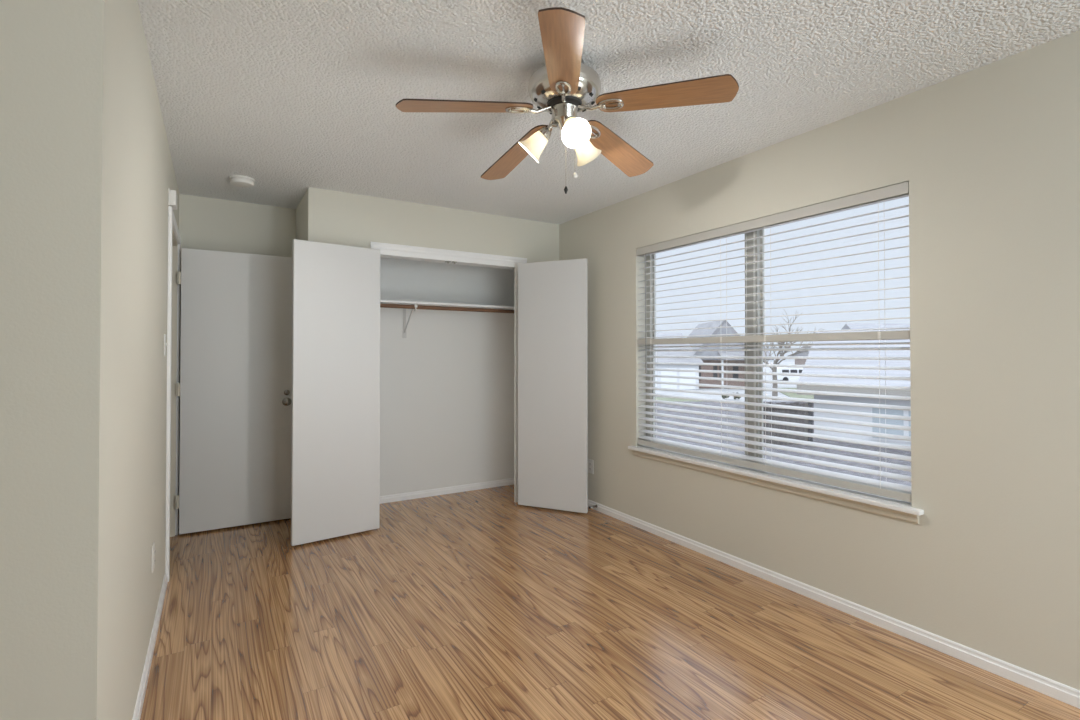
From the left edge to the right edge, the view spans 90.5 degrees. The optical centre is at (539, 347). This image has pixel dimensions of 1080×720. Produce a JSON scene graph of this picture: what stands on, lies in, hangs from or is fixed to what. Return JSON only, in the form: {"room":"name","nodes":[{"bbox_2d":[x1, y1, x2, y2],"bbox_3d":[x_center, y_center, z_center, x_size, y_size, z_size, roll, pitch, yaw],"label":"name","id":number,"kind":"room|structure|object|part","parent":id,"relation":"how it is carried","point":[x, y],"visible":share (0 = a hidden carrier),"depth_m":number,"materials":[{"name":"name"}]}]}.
{"room":"empty bedroom","nodes":[
{"label":"empty bedroom","id":0,"kind":"room"},
{"bbox_2d":[0,0,102,719],"bbox_3d":[-1.694,0.062,0.882,1.526,2.440,0.116,0,-1,-31],"label":"wall","id":1,"kind":"structure","parent":0,"point":[51,51],"depth_m":1.19,"materials":[{"name":"beige paint"}]},
{"bbox_2d":[96,0,178,719],"bbox_3d":[-1.876,0.082,2.539,0.115,2.440,3.135,0,-1,-31],"label":"wall","id":2,"kind":"structure","parent":0,"point":[138,173],"depth_m":1.68,"materials":[{"name":"beige paint"}]},
{"bbox_2d":[132,572,167,719],"bbox_3d":[-1.539,1.266,2.094,0.012,0.060,2.047,0,-1,-31],"label":"baseboard","id":3,"kind":"structure","parent":2,"relation":"attached to","point":[143,684],"depth_m":2.17,"materials":[{"name":"white paint"}]},
{"bbox_2d":[151,542,154,572],"bbox_3d":[-1.682,0.914,2.331,0.010,0.115,0.070,0,-1,-31],"label":"wall outlet","id":4,"kind":"object","parent":2,"relation":"attached to","point":[153,544],"visible":1,"depth_m":2.31,"materials":[{"name":"white plastic"}]},
{"bbox_2d":[164,334,167,355],"bbox_3d":[-1.974,-0.010,2.826,0.016,0.115,0.070,0,-1,-31],"label":"light switch","id":5,"kind":"object","parent":2,"relation":"attached to","point":[165,343],"visible":1,"depth_m":2.81,"materials":[{"name":"white plastic"}]},
{"bbox_3d":[-1.978,-0.010,2.824,0.006,0.115,0.070,0,-1,-31],"label":"plate","id":6,"kind":"part","parent":5,"relation":"part of","materials":[{"name":"white plastic"}]},
{"bbox_2d":[168,188,176,209],"bbox_3d":[-2.100,-0.842,3.063,0.036,0.096,0.130,0,-1,-31],"label":"door chime","id":7,"kind":"object","parent":2,"relation":"attached to","point":[172,195],"visible":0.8,"depth_m":3.02,"materials":[{"name":"white plastic"}]},
{"bbox_3d":[-2.113,-0.842,3.056,0.006,0.096,0.130,0,-1,-31],"label":"plate","id":8,"kind":"part","parent":7,"relation":"part of","materials":[{"name":"white plastic"}]},
{"bbox_2d":[165,206,180,581],"bbox_3d":[-2.372,0.263,3.365,0.136,2.097,0.965,0,-1,-31],"label":"door frame","id":9,"kind":"structure","parent":2,"relation":"attached to","point":[174,250],"depth_m":3.72,"materials":[{"name":"white paint"}]},
{"bbox_2d":[175,248,291,534],"bbox_3d":[-2.189,0.306,3.901,0.767,1.996,0.103,0,-1,-31],"label":"door","id":10,"kind":"structure","parent":9,"relation":"attached to","point":[234,389],"depth_m":3.90,"materials":[{"name":"white paint"}]},
{"bbox_3d":[-1.911,0.415,4.049,0.064,0.064,0.068,0,-1,-31],"label":"knob","id":11,"kind":"part","parent":10,"relation":"part of","materials":[{"name":"silver metal"}]},
{"bbox_2d":[179,194,295,460],"bbox_3d":[-2.992,0.096,3.766,2.310,2.440,0.120,0,-1,-31],"label":"wall","id":12,"kind":"structure","parent":0,"point":[205,223],"depth_m":4.11,"materials":[{"name":"beige paint"}]},
{"bbox_2d":[296,187,558,262],"bbox_3d":[-0.931,0.107,4.627,2.106,2.440,0.792,0,-1,-31],"label":"wall","id":13,"kind":"structure","parent":0,"point":[322,215],"depth_m":4.17,"materials":[{"name":"beige paint"}]},
{"bbox_2d":[291,239,379,545],"bbox_3d":[-1.418,0.297,3.732,0.597,2.010,0.120,1,-1,-38],"label":"door","id":14,"kind":"structure","parent":13,"relation":"in","point":[335,424],"depth_m":3.67,"materials":[{"name":"white paint"}]},
{"bbox_2d":[370,242,526,501],"bbox_3d":[-0.715,0.274,4.344,1.333,2.098,0.134,0,-1,-31],"label":"trim","id":15,"kind":"structure","parent":13,"relation":"attached to","point":[387,250],"depth_m":4.43,"materials":[{"name":"white paint"}]},
{"bbox_3d":[-0.686,-0.752,4.309,1.333,0.046,0.024,0,-1,-31],"label":"header trim","id":16,"kind":"part","parent":15,"relation":"part of","materials":[{"name":"white paint"}]},
{"bbox_3d":[-0.168,0.301,4.616,0.115,2.052,0.018,0,-1,-31],"label":"casing","id":17,"kind":"part","parent":15,"relation":"part of","materials":[{"name":"white paint"}]},
{"bbox_2d":[517,258,587,512],"bbox_3d":[0.088,0.305,4.410,0.666,2.010,0.120,0,-1,24],"label":"door","id":18,"kind":"structure","parent":13,"relation":"in","point":[552,382],"depth_m":4.33,"materials":[{"name":"white paint"}]},
{"bbox_2d":[380,257,513,495],"bbox_3d":[-0.871,0.107,4.615,2.016,2.440,0.508,0,-1,-31],"label":"wall","id":19,"kind":"structure","parent":0,"point":[447,386],"depth_m":4.86,"materials":[{"name":"white paint"}]},
{"bbox_2d":[403,304,417,337],"bbox_3d":[-1.099,-0.218,4.532,0.032,0.275,0.318,0,-1,-31],"label":"shelf bracket","id":20,"kind":"object","parent":19,"relation":"attached to","point":[415,305],"visible":0.81,"depth_m":4.66,"materials":[{"name":"white metal"}]},
{"bbox_3d":[-1.180,-0.216,4.665,0.032,0.275,0.007,0,-1,-31],"label":"wall leg","id":21,"kind":"part","parent":20,"relation":"part of","materials":[{"name":"white metal"}]},
{"bbox_2d":[380,478,513,503],"bbox_3d":[-0.974,1.298,4.770,1.996,0.060,0.012,0,-1,-31],"label":"baseboard","id":22,"kind":"structure","parent":19,"relation":"attached to","point":[490,484],"depth_m":4.84,"materials":[{"name":"white paint"}]},
{"bbox_2d":[380,303,513,312],"bbox_3d":[-0.826,-0.330,4.547,1.996,0.048,0.048,0,-1,-31],"label":"closet rod","id":23,"kind":"object","parent":19,"relation":"attached to","point":[382,305],"visible":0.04,"depth_m":4.54,"materials":[{"name":"brown wood"}]},
{"bbox_2d":[380,300,513,309],"bbox_3d":[-0.895,-0.363,4.660,1.996,0.019,0.315,0,-1,-31],"label":"closet shelf","id":24,"kind":"object","parent":19,"relation":"attached to","point":[381,301],"visible":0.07,"depth_m":4.57,"materials":[{"name":"white paint"}]},
{"bbox_2d":[138,0,1079,223],"bbox_3d":[-0.462,-1.209,1.644,4.706,0.120,6.463,0,-1,-31],"label":"ceiling","id":25,"kind":"structure","parent":0,"point":[291,97],"depth_m":2.28,"materials":[{"name":"white paint"}]},
{"bbox_2d":[229,175,254,187],"bbox_3d":[-1.990,-1.102,3.578,0.148,0.048,0.148,0,-1,-31],"label":"smoke detector","id":26,"kind":"object","parent":25,"relation":"attached to","point":[236,180],"visible":1,"depth_m":3.54,"materials":[{"name":"white plastic"}]},
{"bbox_2d":[396,7,738,193],"bbox_3d":[0.070,-0.879,2.192,1.253,0.528,1.209,0,-1,-31],"label":"ceiling fan","id":27,"kind":"object","parent":25,"relation":"hanging from","point":[565,86],"visible":1,"depth_m":2.05,"materials":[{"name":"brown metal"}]},
{"bbox_3d":[-0.283,-0.923,2.054,0.525,0.006,0.139,-6,8,-15],"label":"blade","id":28,"kind":"part","parent":27,"relation":"part of","materials":[{"name":"brown wood"}]},
{"bbox_3d":[-0.113,-0.892,2.485,0.139,0.006,0.525,-11,-4,-34],"label":"blade","id":29,"kind":"part","parent":27,"relation":"part of","materials":[{"name":"brown wood"}]},
{"bbox_3d":[-0.013,-0.833,2.186,0.098,0.117,0.117,-45,-12,11],"label":"lamp shade","id":30,"kind":"part","parent":27,"relation":"part of","materials":[{"name":"white glass"}]},
{"bbox_2d":[539,127,550,139],"bbox_3d":[0.025,-0.872,2.176,0.036,0.054,0.054,-45,-12,11],"label":"socket","id":31,"kind":"object","parent":27,"relation":"attached to","point":[544,133],"depth_m":2.16,"materials":[{"name":"silver metal"}]},
{"bbox_3d":[0.048,-0.891,2.170,0.048,0.033,0.016,0,-1,16],"label":"lamp arm","id":32,"kind":"part","parent":27,"relation":"part of","materials":[{"name":"silver metal"}]},
{"bbox_3d":[0.075,-0.953,1.760,0.139,0.006,0.525,9,2,3],"label":"blade","id":33,"kind":"part","parent":27,"relation":"part of","materials":[{"name":"brown wood"}]},
{"bbox_3d":[0.125,-0.843,2.050,0.047,0.047,0.071,0,43,-14],"label":"bulb","id":34,"kind":"part","parent":27,"relation":"part of","materials":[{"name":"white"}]},
{"bbox_3d":[0.127,-0.835,2.042,0.117,0.117,0.098,0,43,-14],"label":"lamp shade","id":35,"kind":"part","parent":27,"relation":"part of","materials":[{"name":"white glass"}]},
{"bbox_3d":[0.182,-0.833,2.236,0.117,0.117,0.098,-1,-45,46],"label":"lamp shade","id":36,"kind":"part","parent":27,"relation":"part of","materials":[{"name":"white glass"}]},
{"bbox_3d":[0.351,-0.904,2.458,0.139,0.006,0.525,-18,-20,36],"label":"blade","id":37,"kind":"part","parent":27,"relation":"part of","materials":[{"name":"brown wood"}]},
{"bbox_3d":[0.467,-0.942,2.009,0.525,0.006,0.139,3,-14,22],"label":"blade","id":38,"kind":"part","parent":27,"relation":"part of","materials":[{"name":"brown wood"}]},
{"bbox_2d":[140,484,1079,719],"bbox_3d":[-0.462,1.351,1.613,4.706,0.120,6.463,0,-1,-31],"label":"floor","id":39,"kind":"structure","parent":0,"point":[481,604],"depth_m":2.42,"materials":[{"name":"brown wood"}]},
{"bbox_2d":[655,401,910,485],"bbox_3d":[6.000,2.726,13.668,20.000,2.620,14.600,0,-1,0],"label":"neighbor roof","id":40,"kind":"structure","parent":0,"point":[817,440],"depth_m":10.39,"materials":[{"name":"grey"}]},
{"bbox_2d":[763,402,812,444],"bbox_3d":[4.760,1.731,10.395,1.040,1.330,0.070,0,-1,0],"label":"fence","id":41,"kind":"object","parent":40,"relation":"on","point":[768,409],"visible":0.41,"depth_m":10.38,"materials":[{"name":"grey"}]},
{"bbox_3d":[4.725,1.166,10.377,0.970,0.060,0.020,0,-1,0],"label":"rail","id":42,"kind":"part","parent":41,"relation":"part of","materials":[{"name":"white"}]},
{"bbox_3d":[5.245,1.731,10.395,0.070,1.330,0.070,0,-1,0],"label":"post","id":43,"kind":"part","parent":41,"relation":"part of","materials":[{"name":"grey"}]},
{"bbox_2d":[559,30,1079,689],"bbox_3d":[1.462,0.085,2.859,0.140,2.440,6.263,0,-1,-31],"label":"wall","id":44,"kind":"structure","parent":0,"point":[988,155],"depth_m":2.27,"materials":[{"name":"beige paint"}]},
{"bbox_2d":[588,459,593,473],"bbox_3d":[0.418,0.984,4.418,0.010,0.115,0.070,0,-1,-31],"label":"wall outlet","id":45,"kind":"object","parent":44,"relation":"attached to","point":[590,462],"visible":1,"depth_m":4.41,"materials":[{"name":"white plastic"}]},
{"bbox_2d":[637,229,911,506],"bbox_3d":[1.244,-0.006,3.215,0.138,1.468,1.823,0,-1,-31],"label":"window","id":46,"kind":"structure","parent":44,"relation":"in","point":[758,265],"depth_m":3.21,"materials":[{"name":"grey"}]},
{"bbox_3d":[1.284,-0.008,3.239,0.046,1.464,1.823,0,-1,-31],"label":"frame","id":47,"kind":"part","parent":46,"relation":"part of","materials":[{"name":"grey plastic"}]},
{"bbox_3d":[1.059,-0.381,3.627,0.014,0.669,0.830,0,-1,-31],"label":"sash","id":48,"kind":"part","parent":46,"relation":"part of","materials":[{"name":"grey plastic"}]},
{"bbox_3d":[1.047,0.321,3.611,0.014,0.735,0.830,0,-1,-31],"label":"sash","id":49,"kind":"part","parent":46,"relation":"part of","materials":[{"name":"grey"}]},
{"bbox_3d":[1.524,0.312,2.829,0.014,0.735,0.827,0,-1,-31],"label":"sash","id":50,"kind":"part","parent":46,"relation":"part of","materials":[{"name":"grey"}]},
{"bbox_3d":[1.536,-0.390,2.844,0.014,0.669,0.827,0,-1,-31],"label":"sash","id":51,"kind":"part","parent":46,"relation":"part of","materials":[{"name":"grey plastic"}]},
{"bbox_2d":[636,181,910,502],"bbox_3d":[1.208,-0.015,3.192,0.072,1.445,1.816,0,-1,-31],"label":"window blind","id":52,"kind":"object","parent":46,"relation":"attached to","point":[901,190],"visible":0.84,"depth_m":2.93,"materials":[{"name":"grey plastic"}]},
{"bbox_3d":[0.840,0.003,3.861,0.002,1.370,0.002,0,-1,-1],"label":"ladder cord","id":53,"kind":"part","parent":52,"relation":"part of","materials":[{"name":"white fabric"}]},
{"bbox_3d":[1.117,-0.004,3.304,0.002,1.370,0.002,0,-1,29],"label":"ladder cord","id":54,"kind":"part","parent":52,"relation":"part of","materials":[{"name":"white fabric"}]},
{"bbox_3d":[1.163,-0.004,3.332,0.002,1.370,0.002,0,-1,29],"label":"ladder cord","id":55,"kind":"part","parent":52,"relation":"part of","materials":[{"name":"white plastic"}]},
{"bbox_3d":[1.278,-0.007,3.039,0.002,1.370,0.002,0,-1,-31],"label":"ladder cord","id":56,"kind":"part","parent":52,"relation":"part of","materials":[{"name":"white fabric"}]},
{"bbox_3d":[1.324,-0.007,3.067,0.002,1.370,0.002,0,-1,-31],"label":"ladder cord","id":57,"kind":"part","parent":52,"relation":"part of","materials":[{"name":"white fabric"}]},
{"bbox_3d":[1.214,-0.047,3.196,0.054,0.041,1.816,0,-1,-31],"label":"rail","id":58,"kind":"part","parent":52,"relation":"part of","materials":[{"name":"grey plastic"}]},
{"bbox_3d":[1.214,0.688,3.187,0.054,0.038,1.816,0,-1,-31],"label":"rail","id":59,"kind":"part","parent":52,"relation":"part of","materials":[{"name":"grey plastic"}]},
{"bbox_3d":[1.596,-0.014,2.518,0.002,1.370,0.002,0,-1,-1],"label":"ladder cord","id":60,"kind":"part","parent":52,"relation":"part of","materials":[{"name":"white fabric"}]},
{"bbox_3d":[1.641,-0.013,2.546,0.002,1.370,0.002,0,-1,-1],"label":"ladder cord","id":61,"kind":"part","parent":52,"relation":"part of","materials":[{"name":"white fabric"}]},
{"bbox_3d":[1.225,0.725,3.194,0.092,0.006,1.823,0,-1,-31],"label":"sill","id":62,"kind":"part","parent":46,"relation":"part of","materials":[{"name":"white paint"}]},
{"bbox_2d":[628,446,923,523],"bbox_3d":[1.168,0.757,3.159,0.043,0.068,1.923,0,-1,-31],"label":"window sill","id":63,"kind":"structure","parent":44,"relation":"attached to","point":[892,510],"depth_m":2.85,"materials":[{"name":"white paint"}]},
{"bbox_2d":[588,499,1079,708],"bbox_3d":[1.597,1.271,2.475,0.012,0.060,5.491,0,-1,-31],"label":"baseboard","id":64,"kind":"structure","parent":44,"relation":"attached to","point":[1069,695],"depth_m":2.49,"materials":[{"name":"white paint"}]},
{"label":"outside","id":65,"kind":"structure","parent":0,"visible":0},
{"bbox_2d":[655,362,798,400],"bbox_3d":[50.000,5.793,137.940,220.000,0.480,244.000,0,-1,0],"label":"ground","id":66,"kind":"structure","parent":65,"point":[768,369],"depth_m":54.93,"materials":[{"name":"white snow"}]},
{"bbox_2d":[657,333,683,338],"bbox_3d":[18.000,1.285,92.491,13.000,7.400,10.000,0,-1,0],"label":"house","id":67,"kind":"structure","parent":66,"relation":"on","point":[658,334],"depth_m":91.90,"materials":[{"name":"white"}]},
{"bbox_2d":[655,397,698,400],"bbox_3d":[11.625,4.366,41.075,14.849,0.040,7.425,-1,-1,45],"label":"lawn","id":68,"kind":"structure","parent":66,"relation":"on","point":[658,398],"depth_m":44.90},
{"bbox_2d":[655,320,773,388],"bbox_3d":[17.750,0.786,63.545,15.300,7.700,11.900,0,-1,0],"label":"brick house","id":69,"kind":"structure","parent":66,"relation":"on","point":[722,323],"depth_m":59.49,"materials":[{"name":"white"}]},
{"bbox_3d":[13.950,3.419,57.933,1.700,2.300,0.060,0,-1,0],"label":"garage door","id":70,"kind":"part","parent":69,"relation":"part of","materials":[{"name":"white paint"}]},
{"bbox_3d":[15.950,3.419,57.933,1.700,2.300,0.060,0,-1,0],"label":"garage door","id":71,"kind":"part","parent":69,"relation":"part of","materials":[{"name":"white paint"}]},
{"bbox_3d":[20.000,2.978,58.648,0.160,3.200,0.160,0,-1,0],"label":"porch post","id":72,"kind":"part","parent":69,"relation":"part of","materials":[{"name":"white paint"}]},
{"bbox_2d":[739,313,824,395],"bbox_3d":[20.110,0.598,44.666,6.640,7.840,5.288,0,-1,23],"label":"bare tree","id":73,"kind":"object","parent":66,"relation":"on","point":[774,369],"visible":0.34,"depth_m":44.83,"materials":[{"name":"grey plant"}]},
{"bbox_2d":[777,367,802,380],"bbox_3d":[34.050,3.717,71.876,4.900,2.020,1.970,0,-1,0],"label":"van","id":74,"kind":"object","parent":66,"relation":"on","point":[779,369],"visible":0.48,"depth_m":70.96,"materials":[{"name":"white paint"}]},
{"bbox_2d":[779,388,813,398],"bbox_3d":[30.250,4.492,51.950,13.551,0.050,24.426,0,-1,15],"label":"lawn","id":75,"kind":"structure","parent":66,"relation":"on","point":[792,395],"depth_m":49.06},
{"bbox_2d":[794,346,810,364],"bbox_3d":[54.500,2.463,98.978,12.000,5.200,9.000,0,-1,0],"label":"house","id":76,"kind":"structure","parent":66,"relation":"on","point":[797,361],"depth_m":99.93,"materials":[{"name":"brick"}]},
{"bbox_2d":[797,330,910,445],"bbox_3d":[11.295,1.784,11.455,9.560,4.450,7.580,0,-1,33],"label":"house","id":77,"kind":"structure","parent":66,"relation":"on","point":[834,353],"depth_m":10.79,"materials":[{"name":"white"}]},
{"bbox_3d":[6.665,1.465,10.261,0.500,0.580,0.017,0,-1,33],"label":"pane","id":78,"kind":"part","parent":77,"relation":"part of","materials":[{"name":"grey"}]},
{"bbox_3d":[7.059,1.462,10.005,0.280,0.580,0.017,0,-1,33],"label":"pane","id":79,"kind":"part","parent":77,"relation":"part of","materials":[{"name":"grey"}]},
{"bbox_2d":[841,324,909,330],"bbox_3d":[35.000,1.103,52.490,10.000,6.800,10.000,0,-1,0],"label":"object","id":80,"kind":"structure","parent":66,"relation":"on","point":[846,326],"depth_m":52.07,"materials":[{"name":"white"}]}
]}

